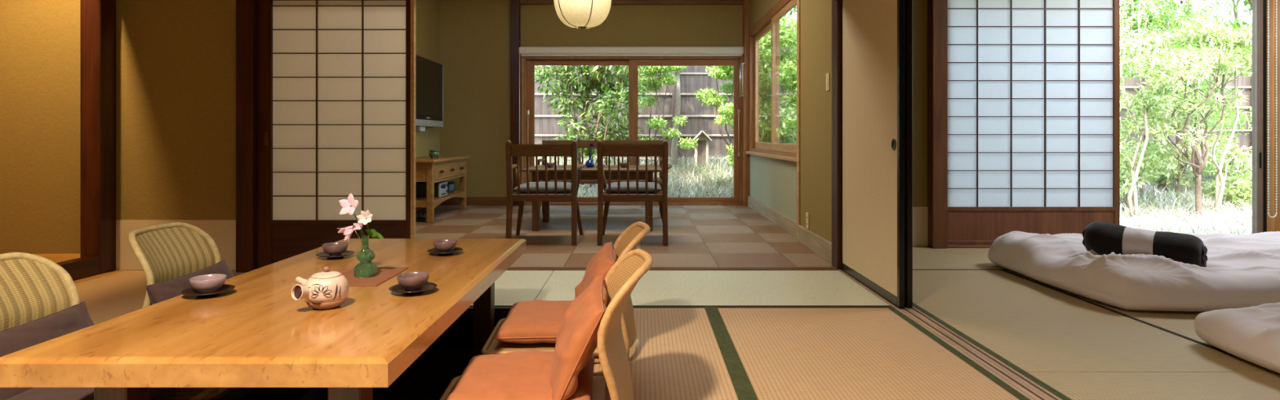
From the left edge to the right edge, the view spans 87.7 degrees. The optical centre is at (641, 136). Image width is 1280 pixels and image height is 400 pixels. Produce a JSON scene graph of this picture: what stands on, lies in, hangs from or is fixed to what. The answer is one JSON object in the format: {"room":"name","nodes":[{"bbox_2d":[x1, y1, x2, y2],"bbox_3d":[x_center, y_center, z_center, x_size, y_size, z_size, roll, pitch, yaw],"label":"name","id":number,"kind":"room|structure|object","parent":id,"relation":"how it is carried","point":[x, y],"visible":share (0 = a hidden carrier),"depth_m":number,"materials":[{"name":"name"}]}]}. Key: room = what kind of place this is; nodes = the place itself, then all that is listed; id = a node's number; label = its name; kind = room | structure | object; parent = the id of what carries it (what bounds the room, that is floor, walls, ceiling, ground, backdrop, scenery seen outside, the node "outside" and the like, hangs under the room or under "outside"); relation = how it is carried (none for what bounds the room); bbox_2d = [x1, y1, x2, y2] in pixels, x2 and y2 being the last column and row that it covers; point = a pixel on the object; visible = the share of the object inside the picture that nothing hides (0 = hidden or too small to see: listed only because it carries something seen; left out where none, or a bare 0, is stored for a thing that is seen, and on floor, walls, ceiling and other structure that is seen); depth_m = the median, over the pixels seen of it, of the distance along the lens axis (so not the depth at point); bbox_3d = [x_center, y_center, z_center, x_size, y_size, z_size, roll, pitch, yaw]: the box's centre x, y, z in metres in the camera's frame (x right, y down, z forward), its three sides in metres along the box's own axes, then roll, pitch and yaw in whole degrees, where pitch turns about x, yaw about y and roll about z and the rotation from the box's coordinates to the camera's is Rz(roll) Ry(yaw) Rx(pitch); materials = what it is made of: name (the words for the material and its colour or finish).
{"room":"traditional dwelling","nodes":[
{"label":"traditional dwelling","id":0,"kind":"room"},
{"bbox_2d":[33,253,80,262],"bbox_3d":[-4.050,0.798,2.200,1.300,0.123,4.000,0,0,0],"label":"floor","id":1,"kind":"structure","parent":0,"point":[55,258],"depth_m":4.09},
{"bbox_2d":[0,0,235,270],"bbox_3d":[-3.605,-0.270,4.247,2.190,2.620,0.106,0,0,0],"label":"wall","id":2,"kind":"structure","parent":0,"point":[175,60],"depth_m":4.20,"materials":[{"name":"paint"}]},
{"bbox_2d":[415,0,439,157],"bbox_3d":[-2.540,-0.370,6.325,0.120,2.820,4.050,0,0,0],"label":"wall","id":3,"kind":"structure","parent":0,"point":[427,11],"depth_m":7.76,"materials":[{"name":"paint"}]},
{"bbox_2d":[415,54,443,131],"bbox_3d":[-2.418,-0.460,7.408,0.119,0.800,1.096,0,0,0],"label":"television","id":4,"kind":"object","parent":3,"relation":"attached to","point":[428,73],"visible":0.77,"depth_m":7.42,"materials":[{"name":"black plastic"}]},
{"bbox_2d":[73,270,1030,399],"bbox_3d":[-1.730,1.064,1.300,5.940,0.452,5.800,0,0,0],"label":"floor","id":5,"kind":"structure","parent":0,"point":[702,335],"depth_m":2.87,"materials":[{"name":"wicker"}]},
{"bbox_2d":[56,256,99,280],"bbox_3d":[-3.355,0.796,2.140,0.090,0.128,3.880,0,0,0],"label":"beam","id":6,"kind":"structure","parent":5,"relation":"on","point":[84,267],"depth_m":3.96,"materials":[{"name":"wood"}]},
{"bbox_2d":[80,0,115,274],"bbox_3d":[-3.368,-0.370,4.135,0.125,2.420,0.130,0,0,0],"label":"post","id":7,"kind":"object","parent":5,"relation":"on","point":[97,17],"visible":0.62,"depth_m":4.07,"materials":[{"name":"wood"}]},
{"bbox_2d":[0,252,219,399],"bbox_3d":[-1.645,0.596,1.945,0.635,0.479,0.467,0,0,-4],"label":"chair","id":8,"kind":"object","parent":5,"relation":"on","point":[33,286],"visible":0.42,"depth_m":2.05,"materials":[{"name":"wicker"}]},
{"bbox_2d":[6,387,181,399],"bbox_3d":[-1.585,0.734,1.950,0.426,0.083,0.456,0,0,-4],"label":"seat cushion","id":9,"kind":"object","parent":8,"relation":"on","point":[33,393],"visible":0.12,"depth_m":1.82,"materials":[{"name":"brown fabric"}]},
{"bbox_2d":[0,301,94,399],"bbox_3d":[-1.762,0.652,1.930,0.154,0.228,0.507,0,0,-5],"label":"cushion","id":10,"kind":"object","parent":9,"relation":"on","point":[75,317],"visible":0.4,"depth_m":1.95,"materials":[{"name":"brown fabric"}]},
{"bbox_2d":[128,222,220,307],"bbox_3d":[-1.650,0.596,2.675,0.635,0.479,0.467,0,0,-4],"label":"chair","id":11,"kind":"object","parent":5,"relation":"on","point":[166,251],"visible":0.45,"depth_m":2.69,"materials":[{"name":"wicker"}]},
{"bbox_3d":[-1.585,0.734,2.680,0.426,0.085,0.456,0,0,-4],"label":"seat cushion","id":12,"kind":"object","parent":11,"relation":"on","visible":0},
{"bbox_2d":[146,260,233,304],"bbox_3d":[-1.762,0.652,2.660,0.146,0.228,0.506,0,0,-4],"label":"cushion","id":13,"kind":"object","parent":12,"relation":"on","point":[158,292],"visible":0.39,"depth_m":2.51,"materials":[{"name":"brown fabric"}]},
{"bbox_2d":[235,0,257,272],"bbox_3d":[-2.458,-0.370,4.210,0.105,2.420,0.180,0,0,0],"label":"post","id":14,"kind":"object","parent":5,"relation":"on","point":[246,10],"visible":0.55,"depth_m":4.12,"materials":[{"name":"wood"}]},
{"bbox_2d":[0,238,525,399],"bbox_3d":[-0.996,0.874,2.335,0.882,0.771,1.750,0,0,0],"label":"table","id":15,"kind":"object","parent":5,"relation":"on","point":[253,334],"visible":0.86,"depth_m":1.66,"materials":[{"name":"wood"}]},
{"bbox_2d":[180,284,235,297],"bbox_3d":[-1.335,0.479,2.055,0.143,0.018,0.143,0,0,0],"label":"saucer","id":16,"kind":"object","parent":15,"relation":"on","point":[191,291],"visible":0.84,"depth_m":2.04,"materials":[{"name":"ceramic"}]},
{"bbox_2d":[189,274,226,293],"bbox_3d":[-1.335,0.455,2.055,0.097,0.044,0.097,0,0,0],"label":"teacup","id":17,"kind":"object","parent":16,"relation":"on","point":[206,283],"visible":1,"depth_m":2.03,"materials":[{"name":"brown ceramic"}]},
{"bbox_2d":[291,266,348,310],"bbox_3d":[-0.913,0.430,1.900,0.144,0.116,0.128,0,0,-21],"label":"teapot","id":18,"kind":"object","parent":15,"relation":"on","point":[326,290],"visible":1,"depth_m":1.87,"materials":[{"name":"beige ceramic"}]},
{"bbox_2d":[308,284,340,303],"bbox_3d":[-0.890,0.437,1.863,0.090,0.054,0.022,0,0,-15],"label":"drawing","id":19,"kind":"object","parent":18,"relation":"on","point":[317,293],"depth_m":1.86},
{"bbox_2d":[315,250,354,258],"bbox_3d":[-1.235,0.479,2.690,0.143,0.018,0.143,0,0,0],"label":"saucer","id":20,"kind":"object","parent":15,"relation":"on","point":[345,253],"visible":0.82,"depth_m":2.67,"materials":[{"name":"ceramic"}]},
{"bbox_2d":[321,242,348,255],"bbox_3d":[-1.235,0.455,2.690,0.097,0.044,0.097,0,0,0],"label":"teacup","id":21,"kind":"object","parent":20,"relation":"on","point":[331,248],"visible":1,"depth_m":2.66,"materials":[{"name":"brown ceramic"}]},
{"bbox_2d":[341,266,408,286],"bbox_3d":[-0.962,0.486,2.322,0.197,0.004,0.305,0,0,0],"label":"place mat","id":22,"kind":"object","parent":15,"relation":"on","point":[384,273],"visible":0.48,"depth_m":2.30,"materials":[{"name":"fabric"}]},
{"bbox_2d":[353,235,377,277],"bbox_3d":[-0.957,0.414,2.315,0.077,0.140,0.077,0,0,0],"label":"glass vase","id":23,"kind":"object","parent":22,"relation":"on","point":[366,268],"visible":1,"depth_m":2.29,"materials":[{"name":"green"}]},
{"bbox_2d":[337,225,362,245],"bbox_3d":[-0.995,0.360,2.280,0.090,0.107,0.054,0,0,-14],"label":"flower","id":24,"kind":"object","parent":23,"relation":"in","point":[347,231],"visible":0.98,"depth_m":2.29,"materials":[{"name":"pink plant"}]},
{"bbox_2d":[338,193,362,239],"bbox_3d":[-0.994,0.304,2.286,0.088,0.218,0.045,0,0,-12],"label":"flower","id":25,"kind":"object","parent":23,"relation":"in","point":[348,206],"visible":1,"depth_m":2.29,"materials":[{"name":"pink plant"}]},
{"bbox_2d":[356,209,383,243],"bbox_3d":[-0.930,0.332,2.300,0.059,0.162,0.088,0,0,16],"label":"flower","id":26,"kind":"object","parent":23,"relation":"in","point":[365,218],"visible":1,"depth_m":2.29,"materials":[{"name":"white plant"}]},
{"bbox_2d":[388,282,436,294],"bbox_3d":[-0.715,0.479,2.090,0.143,0.018,0.143,0,0,0],"label":"saucer","id":27,"kind":"object","parent":15,"relation":"on","point":[397,288],"visible":0.75,"depth_m":2.07,"materials":[{"name":"ceramic"}]},
{"bbox_2d":[396,271,429,290],"bbox_3d":[-0.715,0.455,2.090,0.097,0.044,0.097,0,0,0],"label":"teacup","id":28,"kind":"object","parent":27,"relation":"on","point":[411,281],"visible":1,"depth_m":2.06,"materials":[{"name":"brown ceramic"}]},
{"bbox_2d":[426,247,462,255],"bbox_3d":[-0.815,0.479,2.770,0.143,0.018,0.143,0,0,0],"label":"saucer","id":29,"kind":"object","parent":15,"relation":"on","point":[433,251],"visible":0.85,"depth_m":2.75,"materials":[{"name":"ceramic"}]},
{"bbox_2d":[432,239,457,252],"bbox_3d":[-0.815,0.455,2.770,0.097,0.044,0.097,0,0,0],"label":"teacup","id":30,"kind":"object","parent":29,"relation":"on","point":[442,245],"visible":1,"depth_m":2.74,"materials":[{"name":"brown ceramic"}]},
{"bbox_2d":[440,248,653,399],"bbox_3d":[-0.283,0.596,1.974,0.635,0.479,0.467,0,0,-3],"label":"chair","id":31,"kind":"object","parent":5,"relation":"on","point":[620,280],"visible":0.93,"depth_m":1.86,"materials":[{"name":"wicker"}]},
{"bbox_2d":[446,350,595,399],"bbox_3d":[-0.345,0.733,1.985,0.406,0.086,0.456,0,0,-3],"label":"seat cushion","id":32,"kind":"object","parent":31,"relation":"on","point":[517,375],"visible":0.83,"depth_m":1.93,"materials":[{"name":"orange fabric"}]},
{"bbox_2d":[549,274,607,399],"bbox_3d":[-0.183,0.595,1.985,0.166,0.282,0.439,0,0,-3],"label":"cushion","id":33,"kind":"object","parent":32,"relation":"on","point":[576,341],"visible":0.96,"depth_m":1.81,"materials":[{"name":"orange fabric"}]},
{"bbox_2d":[480,221,650,363],"bbox_3d":[-0.281,0.596,2.659,0.635,0.479,0.467,0,0,-3],"label":"chair","id":34,"kind":"object","parent":5,"relation":"on","point":[628,240],"visible":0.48,"depth_m":2.52,"materials":[{"name":"wood"}]},
{"bbox_2d":[494,299,572,343],"bbox_3d":[-0.345,0.733,2.670,0.406,0.086,0.456,0,0,-3],"label":"seat cushion","id":35,"kind":"object","parent":34,"relation":"on","point":[537,321],"visible":0.48,"depth_m":2.51,"materials":[{"name":"orange fabric"}]},
{"bbox_2d":[574,241,617,297],"bbox_3d":[-0.184,0.595,2.670,0.173,0.282,0.439,0,0,-3],"label":"cushion","id":36,"kind":"object","parent":35,"relation":"on","point":[602,261],"visible":0.44,"depth_m":2.60,"materials":[{"name":"orange fabric"}]},
{"bbox_2d":[506,266,838,271],"bbox_3d":[-0.630,0.866,4.223,3.740,0.068,0.075,0,0,0],"label":"threshold","id":37,"kind":"object","parent":5,"relation":"on","point":[553,268],"visible":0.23,"depth_m":4.20,"materials":[{"name":"wood"}]},
{"bbox_2d":[440,0,742,196],"bbox_3d":[-0.650,-0.370,8.275,3.900,2.820,0.150,0,0,0],"label":"wall","id":38,"kind":"structure","parent":0,"point":[475,34],"depth_m":8.20,"materials":[{"name":"paint"}]},
{"bbox_2d":[440,196,506,204],"bbox_3d":[-2.038,0.790,8.188,0.885,0.100,0.025,0,0,0],"label":"baseboard","id":39,"kind":"structure","parent":38,"relation":"attached to","point":[469,200],"depth_m":8.18,"materials":[{"name":"wood"}]},
{"bbox_2d":[520,54,742,204],"bbox_3d":[-0.115,-0.065,8.239,2.740,1.910,0.162,0,0,0],"label":"window frame","id":40,"kind":"structure","parent":38,"relation":"in","point":[527,64],"depth_m":8.21,"materials":[{"name":"brown wood"}]},
{"bbox_2d":[519,46,743,144],"bbox_3d":[-0.114,-0.438,8.130,2.752,1.315,0.077,0,0,0],"label":"roller blind","id":41,"kind":"object","parent":40,"relation":"attached to","point":[523,51],"visible":0.86,"depth_m":8.10,"materials":[{"name":"fabric"}]},
{"bbox_2d":[520,0,742,4],"bbox_3d":[-0.107,-1.645,8.175,2.755,0.050,0.050,0,0,0],"label":"rail","id":42,"kind":"object","parent":38,"relation":"attached to","point":[522,2],"visible":0.58,"depth_m":8.15,"materials":[{"name":"wood"}]},
{"bbox_2d":[750,154,796,221],"bbox_3d":[1.365,0.613,6.760,0.110,0.855,2.880,0,0,0],"label":"wall","id":43,"kind":"structure","parent":0,"point":[773,181],"depth_m":6.49,"materials":[{"name":"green paint"}]},
{"bbox_2d":[746,0,796,162],"bbox_3d":[1.331,-0.536,6.705,0.138,1.488,2.690,0,0,0],"label":"window","id":44,"kind":"structure","parent":43,"relation":"in","point":[770,21],"depth_m":6.71,"materials":[{"name":"brown wood"}]},
{"bbox_2d":[747,195,796,237],"bbox_3d":[1.298,0.777,6.780,0.025,0.125,2.760,0,0,0],"label":"baseboard","id":45,"kind":"structure","parent":43,"relation":"attached to","point":[783,221],"depth_m":6.44,"materials":[{"name":"brown wood"}]},
{"bbox_2d":[749,0,831,242],"bbox_3d":[1.345,-0.370,6.250,0.150,2.820,3.900,0,0,0],"label":"wall","id":46,"kind":"structure","parent":0,"point":[815,15],"depth_m":4.85,"materials":[{"name":"paint"}]},
{"bbox_2d":[798,225,831,264],"bbox_3d":[1.260,0.772,4.830,0.020,0.135,0.980,0,0,0],"label":"baseboard","id":47,"kind":"structure","parent":46,"relation":"attached to","point":[821,246],"depth_m":4.77,"materials":[{"name":"brown wood"}]},
{"bbox_2d":[415,204,1279,399],"bbox_3d":[1.700,0.939,3.350,8.600,0.202,9.900,0,0,0],"label":"floor","id":48,"kind":"structure","parent":0,"point":[1073,346],"depth_m":3.35,"materials":[{"name":"wicker"}]},
{"bbox_2d":[415,155,470,222],"bbox_3d":[-2.232,0.532,7.110,0.475,0.615,1.360,0,0,0],"label":"console table","id":49,"kind":"object","parent":48,"relation":"on","point":[430,171],"visible":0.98,"depth_m":6.70,"materials":[{"name":"brown wood"}]},
{"bbox_2d":[415,181,448,197],"bbox_3d":[-2.206,0.550,6.960,0.308,0.150,0.280,0,0,0],"label":"stereo","id":50,"kind":"object","parent":49,"relation":"on","point":[440,188],"visible":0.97,"depth_m":6.82,"materials":[{"name":"silver metal"}]},
{"bbox_2d":[428,150,439,158],"bbox_3d":[-2.120,0.181,6.830,0.112,0.091,0.112,0,0,0],"label":"pot","id":51,"kind":"object","parent":49,"relation":"on","point":[433,153],"visible":0.99,"depth_m":6.79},
{"bbox_2d":[415,191,464,208],"bbox_3d":[-2.247,0.665,7.090,0.426,0.080,1.200,0,0,0],"label":"shelf","id":52,"kind":"object","parent":49,"relation":"attached to","point":[428,202],"depth_m":6.64,"materials":[{"name":"brown wood"}]},
{"bbox_2d":[447,181,454,194],"bbox_3d":[-2.179,0.558,7.350,0.183,0.133,0.300,0,0,0],"label":"clock radio","id":53,"kind":"object","parent":49,"relation":"on","point":[451,188],"visible":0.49,"depth_m":7.34,"materials":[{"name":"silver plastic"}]},
{"bbox_2d":[510,0,520,205],"bbox_3d":[-1.540,-0.470,8.160,0.110,2.620,0.080,0,0,0],"label":"post","id":54,"kind":"object","parent":48,"relation":"on","point":[515,6],"visible":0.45,"depth_m":8.12,"materials":[{"name":"wood"}]},
{"bbox_2d":[505,140,585,245],"bbox_3d":[-0.778,0.436,5.422,0.625,0.819,0.580,0,0,-1],"label":"dining chair","id":55,"kind":"object","parent":48,"relation":"on","point":[511,150],"visible":0.98,"depth_m":5.17,"materials":[{"name":"brown wood"}]},
{"bbox_2d":[513,181,571,193],"bbox_3d":[-0.778,0.412,5.425,0.446,0.080,0.426,0,0,0],"label":"cushion","id":56,"kind":"object","parent":55,"relation":"on","point":[532,185],"visible":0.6,"depth_m":5.23,"materials":[{"name":"fabric"}]},
{"bbox_2d":[521,164,662,231],"bbox_3d":[-0.435,0.562,6.270,1.230,0.556,0.820,0,0,0],"label":"dining table","id":57,"kind":"object","parent":48,"relation":"on","point":[587,173],"visible":0.75,"depth_m":5.92,"materials":[{"name":"brown wood"}]},
{"bbox_2d":[537,140,662,217],"bbox_3d":[-0.430,0.442,7.177,1.350,0.804,0.528,0,0,0],"label":"bench","id":58,"kind":"object","parent":48,"relation":"on","point":[580,144],"visible":0.2,"depth_m":7.40,"materials":[{"name":"brown wood"}]},
{"bbox_2d":[595,140,671,245],"bbox_3d":[-0.063,0.436,5.422,0.625,0.819,0.580,0,0,1],"label":"dining chair","id":59,"kind":"object","parent":48,"relation":"on","point":[602,150],"visible":0.98,"depth_m":5.16,"materials":[{"name":"brown wood"}]},
{"bbox_2d":[604,181,662,193],"bbox_3d":[-0.063,0.411,5.425,0.446,0.082,0.426,0,0,0],"label":"cushion","id":60,"kind":"object","parent":59,"relation":"on","point":[642,185],"visible":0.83,"depth_m":5.23,"materials":[{"name":"fabric"}]},
{"bbox_2d":[742,0,759,206],"bbox_3d":[1.333,-0.470,8.200,0.175,2.620,0.300,0,0,0],"label":"post","id":61,"kind":"object","parent":48,"relation":"on","point":[746,157],"visible":0.38,"depth_m":8.05,"materials":[{"name":"brown wood"}]},
{"bbox_2d":[739,62,745,97],"bbox_3d":[1.214,-0.685,8.020,0.064,0.430,0.024,0,0,0],"label":"handle","id":62,"kind":"object","parent":61,"relation":"attached to","point":[741,64],"visible":1,"depth_m":8.02,"materials":[{"name":"metal"}]},
{"bbox_2d":[796,0,800,240],"bbox_3d":[1.282,-0.470,5.355,0.055,2.620,0.070,0,0,0],"label":"post","id":63,"kind":"object","parent":48,"relation":"on","point":[798,2],"visible":0.48,"depth_m":5.32,"materials":[{"name":"brown wood"}]},
{"bbox_2d":[831,0,841,270],"bbox_3d":[1.282,-0.470,4.265,0.095,2.620,0.130,0,0,0],"label":"post","id":64,"kind":"object","parent":48,"relation":"on","point":[836,4],"visible":0.48,"depth_m":4.21,"materials":[{"name":"wood"}]},
{"bbox_2d":[927,0,947,248],"bbox_3d":[2.243,-0.370,5.100,0.115,2.420,0.200,0,0,0],"label":"post","id":65,"kind":"object","parent":48,"relation":"on","point":[937,10],"visible":0.83,"depth_m":5.00,"materials":[{"name":"wood"}]},
{"bbox_2d":[838,269,1062,399],"bbox_3d":[1.290,0.898,1.330,0.100,0.123,5.860,0,0,0],"label":"threshold","id":66,"kind":"object","parent":48,"relation":"on","point":[1028,388],"visible":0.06,"depth_m":2.55,"materials":[{"name":"brown wood"}]},
{"bbox_2d":[841,0,904,308],"bbox_3d":[1.271,-0.037,3.723,0.027,1.756,0.945,0,0,0],"label":"door","id":67,"kind":"structure","parent":66,"relation":"on","point":[873,31],"depth_m":3.61,"materials":[{"name":"beige paper"}]},
{"bbox_2d":[904,0,912,308],"bbox_3d":[1.314,-0.037,3.728,0.027,1.756,0.933,0,0,0],"label":"door","id":68,"kind":"structure","parent":66,"relation":"on","point":[908,3],"depth_m":3.26,"materials":[{"name":"black paint"}]},
{"bbox_2d":[1266,0,1279,231],"bbox_3d":[4.897,-0.370,5.115,0.245,2.420,0.170,0,0,0],"label":"post","id":69,"kind":"object","parent":48,"relation":"on","point":[1273,224],"visible":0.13,"depth_m":5.04,"materials":[{"name":"wood"}]},
{"bbox_3d":[3.380,0.789,3.810,2.040,0.098,1.100,0,0,0],"label":"mattress","id":70,"kind":"object","parent":48,"relation":"on","visible":0},
{"bbox_2d":[987,231,1279,311],"bbox_3d":[3.339,0.705,3.772,2.264,0.253,1.419,0,0,0],"label":"futon","id":71,"kind":"object","parent":70,"relation":"on","point":[1241,270],"visible":0.86,"depth_m":3.29,"materials":[{"name":"white fabric"}]},
{"bbox_2d":[1082,221,1207,266],"bbox_3d":[2.647,0.578,3.522,0.234,0.220,0.520,0,0,-44],"label":"bolster pillow","id":72,"kind":"object","parent":71,"relation":"on","point":[1102,237],"visible":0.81,"depth_m":3.45,"materials":[{"name":"black fabric"}]},
{"bbox_3d":[3.400,0.789,1.940,2.000,0.098,1.280,0,0,0],"label":"mattress","id":73,"kind":"object","parent":48,"relation":"on","visible":0},
{"bbox_2d":[1194,302,1279,373],"bbox_3d":[3.301,0.733,1.998,2.357,0.198,1.714,0,0,0],"label":"futon","id":74,"kind":"object","parent":73,"relation":"on","point":[1251,334],"visible":1,"depth_m":2.48,"materials":[{"name":"white fabric"}]},
{"bbox_2d":[912,0,928,246],"bbox_3d":[1.765,-0.270,5.142,0.870,2.620,0.116,0,0,0],"label":"wall","id":75,"kind":"structure","parent":0,"point":[920,208],"depth_m":5.09,"materials":[{"name":"brown paint"}]},
{"bbox_2d":[947,244,991,248],"bbox_3d":[3.560,0.856,5.080,2.520,0.068,0.120,0,0,0],"label":"sill","id":76,"kind":"structure","parent":75,"relation":"attached to","point":[948,246],"depth_m":5.02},
{"bbox_2d":[947,0,1119,244],"bbox_3d":[2.955,-0.150,5.075,1.356,1.969,0.030,0,0,0],"label":"door","id":77,"kind":"structure","parent":75,"relation":"in","point":[1033,86],"depth_m":5.08,"materials":[{"name":"paper"}]},
{"bbox_3d":[-0.550,-1.830,6.275,4.100,0.100,4.150,0,0,0],"label":"ceiling","id":78,"kind":"structure","parent":0,"visible":0},
{"bbox_2d":[553,0,612,29],"bbox_3d":[-0.544,-1.391,6.204,0.537,0.775,0.535,0,0,0],"label":"pendant lantern","id":79,"kind":"object","parent":78,"relation":"hanging from","point":[575,14],"visible":1,"depth_m":6.03,"materials":[{"name":"paper"}]},
{"bbox_3d":[4.150,-0.220,5.195,3.900,2.720,0.210,0,0,0],"label":"wall","id":80,"kind":"structure","parent":0,"visible":0},
{"bbox_2d":[1252,0,1266,233],"bbox_3d":[3.543,-0.169,5.114,2.466,1.982,0.052,0,0,0],"label":"sliding door frame","id":81,"kind":"structure","parent":80,"relation":"in","point":[1259,7],"depth_m":5.10,"materials":[{"name":"wood"}]},
{"bbox_3d":[3.560,-1.180,5.080,2.520,0.080,0.120,0,0,0],"label":"beam","id":82,"kind":"structure","parent":80,"relation":"attached to","visible":0},
{"bbox_2d":[1267,0,1277,217],"bbox_3d":[4.720,-0.325,4.990,0.120,1.870,0.060,0,0,0],"label":"chain","id":83,"kind":"object","parent":82,"relation":"hanging from","point":[1276,73],"visible":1,"depth_m":4.98,"materials":[{"name":"white plastic"}]},
{"bbox_3d":[-0.640,-0.930,4.235,3.760,0.060,0.130,0,0,0],"label":"beam","id":84,"kind":"structure","parent":0,"visible":0},
{"bbox_2d":[257,0,415,268],"bbox_3d":[-1.910,-0.035,4.181,0.979,1.739,0.040,0,0,0],"label":"door","id":85,"kind":"structure","parent":84,"relation":"attached to","point":[336,78],"depth_m":4.18,"materials":[{"name":"paper"}]},
{"label":"outside","id":86,"kind":"structure","parent":0,"visible":0},
{"bbox_2d":[534,151,1252,234],"bbox_3d":[5.000,0.335,10.350,24.000,1.516,11.500,0,0,0],"label":"ground","id":87,"kind":"structure","parent":86,"point":[1187,188],"depth_m":9.35,"materials":[{"name":"beige plant"}]},
{"bbox_2d":[534,65,654,192],"bbox_3d":[-0.684,-0.340,9.743,1.899,2.405,1.417,0,0,8],"label":"shrub","id":88,"kind":"object","parent":87,"relation":"on","point":[597,73],"visible":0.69,"depth_m":9.68,"materials":[{"name":"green plant"}]},
{"bbox_2d":[534,26,796,163],"bbox_3d":[-0.350,-0.450,11.512,8.500,2.980,0.124,0,0,0],"label":"fence","id":89,"kind":"object","parent":87,"relation":"on","point":[700,117],"visible":0.02,"depth_m":11.55,"materials":[{"name":"wood"}]},
{"bbox_2d":[638,66,698,164],"bbox_3d":[0.292,-0.458,10.643,1.086,2.360,0.973,0,0,-13],"label":"maple tree","id":90,"kind":"object","parent":87,"relation":"on","point":[651,71],"visible":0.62,"depth_m":10.59,"materials":[{"name":"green plant"}]},
{"bbox_2d":[671,70,680,168],"bbox_3d":[0.562,-1.143,11.120,1.425,3.532,1.336,0,0,0],"label":"slender tree","id":91,"kind":"object","parent":87,"relation":"on","point":[677,104],"visible":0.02,"depth_m":10.93,"materials":[{"name":"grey plant"}]},
{"bbox_2d":[693,130,711,170],"bbox_3d":[0.985,0.285,10.840,0.314,0.764,0.220,0,0,0],"label":"lantern","id":92,"kind":"object","parent":87,"relation":"on","point":[702,148],"visible":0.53,"depth_m":10.88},
{"bbox_2d":[693,66,769,152],"bbox_3d":[1.435,-0.405,10.194,1.039,2.354,1.279,0,0,-26],"label":"maple tree","id":93,"kind":"object","parent":87,"relation":"on","point":[723,73],"visible":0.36,"depth_m":10.27,"materials":[{"name":"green plant"}]},
{"bbox_2d":[724,14,796,168],"bbox_3d":[1.747,-0.372,9.331,1.149,2.614,1.389,0,0,3],"label":"shrub","id":94,"kind":"object","parent":87,"relation":"on","point":[765,132],"visible":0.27,"depth_m":9.07,"materials":[{"name":"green plant"}]},
{"bbox_2d":[759,26,796,143],"bbox_3d":[2.075,-0.341,9.128,1.249,2.554,1.326,0,0,-19],"label":"shrub","id":95,"kind":"object","parent":87,"relation":"on","point":[762,74],"visible":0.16,"depth_m":9.03,"materials":[{"name":"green plant"}]},
{"bbox_2d":[779,59,796,144],"bbox_3d":[2.226,-0.131,8.663,1.179,2.426,1.379,0,0,22],"label":"shrub","id":96,"kind":"object","parent":87,"relation":"on","point":[784,122],"visible":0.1,"depth_m":8.54,"materials":[{"name":"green plant"}]},
{"bbox_2d":[1120,135,1182,209],"bbox_3d":[6.542,0.506,8.870,1.165,1.048,1.048,0,0,0],"label":"bush","id":97,"kind":"object","parent":87,"relation":"on","point":[1148,157],"visible":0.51,"depth_m":8.65,"materials":[{"name":"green plant"}]},
{"bbox_2d":[1120,2,1195,197],"bbox_3d":[6.604,-0.533,9.460,1.788,2.950,1.569,0,0,0],"label":"slender tree","id":98,"kind":"object","parent":87,"relation":"on","point":[1143,188],"visible":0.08,"depth_m":9.37,"materials":[{"name":"green plant"}]},
{"bbox_2d":[1120,0,1210,75],"bbox_3d":[11.501,-2.861,15.372,3.592,5.320,2.819,0,0,0],"label":"broadleaf tree","id":99,"kind":"object","parent":87,"relation":"on","point":[1180,1],"visible":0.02,"depth_m":14.98,"materials":[{"name":"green plant"}]},
{"bbox_2d":[1120,0,1219,222],"bbox_3d":[6.070,-0.369,8.347,1.692,2.983,1.735,0,0,32],"label":"slender tree","id":100,"kind":"object","parent":87,"relation":"on","point":[1133,191],"visible":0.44,"depth_m":8.07,"materials":[{"name":"green plant"}]},
{"bbox_2d":[1123,138,1226,195],"bbox_3d":[7.701,0.446,9.650,1.261,0.943,1.008,0,0,0],"label":"bush","id":101,"kind":"object","parent":87,"relation":"on","point":[1175,170],"visible":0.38,"depth_m":9.60,"materials":[{"name":"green plant"}]},
{"bbox_2d":[1120,0,1237,76],"bbox_3d":[10.216,-2.222,13.294,3.594,4.868,2.648,0,0,0],"label":"broadleaf tree","id":102,"kind":"object","parent":87,"relation":"on","point":[1129,13],"visible":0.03,"depth_m":12.98,"materials":[{"name":"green plant"}]},
{"bbox_2d":[1120,12,1252,217],"bbox_3d":[6.766,-0.214,8.269,1.678,2.620,1.057,0,0,5],"label":"tree","id":103,"kind":"object","parent":87,"relation":"on","point":[1206,32],"visible":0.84,"depth_m":8.17,"materials":[{"name":"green plant"}]},
{"bbox_2d":[1120,74,1252,156],"bbox_3d":[8.725,-0.110,11.862,9.550,2.000,0.124,0,0,0],"label":"fence","id":104,"kind":"object","parent":87,"relation":"on","point":[1245,82],"visible":0.06,"depth_m":11.91,"materials":[{"name":"wood"}]},
{"bbox_2d":[1120,0,1252,189],"bbox_3d":[7.883,-0.643,9.884,1.872,3.007,1.590,0,0,-8],"label":"slender tree","id":105,"kind":"object","parent":87,"relation":"on","point":[1169,12],"visible":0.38,"depth_m":9.58,"materials":[{"name":"green plant"}]},
{"bbox_2d":[1124,0,1252,178],"bbox_3d":[8.447,-0.728,10.169,1.763,2.972,1.641,0,0,13],"label":"slender tree","id":106,"kind":"object","parent":87,"relation":"on","point":[1202,9],"visible":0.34,"depth_m":10.22,"materials":[{"name":"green plant"}]},
{"bbox_2d":[1178,0,1252,76],"bbox_3d":[12.168,-2.087,13.388,3.590,4.538,2.347,0,0,-15],"label":"broadleaf tree","id":107,"kind":"object","parent":87,"relation":"on","point":[1236,23],"visible":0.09,"depth_m":13.36,"materials":[{"name":"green plant"}]},
{"bbox_2d":[1187,133,1252,180],"bbox_3d":[8.694,0.378,9.966,1.110,0.867,0.753,0,0,0],"label":"bush","id":108,"kind":"object","parent":87,"relation":"on","point":[1232,153],"visible":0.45,"depth_m":9.89,"materials":[{"name":"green plant"}]},
{"bbox_2d":[1194,157,1252,206],"bbox_3d":[8.329,0.629,9.211,1.191,0.700,0.833,0,0,-21],"label":"bush","id":109,"kind":"object","parent":87,"relation":"on","point":[1233,185],"visible":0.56,"depth_m":9.06,"materials":[{"name":"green plant"}]},
{"bbox_2d":[1196,29,1252,216],"bbox_3d":[7.639,-0.150,8.591,0.994,2.445,0.662,0,0,-8],"label":"slender tree","id":110,"kind":"object","parent":87,"relation":"on","point":[1219,193],"visible":0.3,"depth_m":8.49,"materials":[{"name":"green plant"}]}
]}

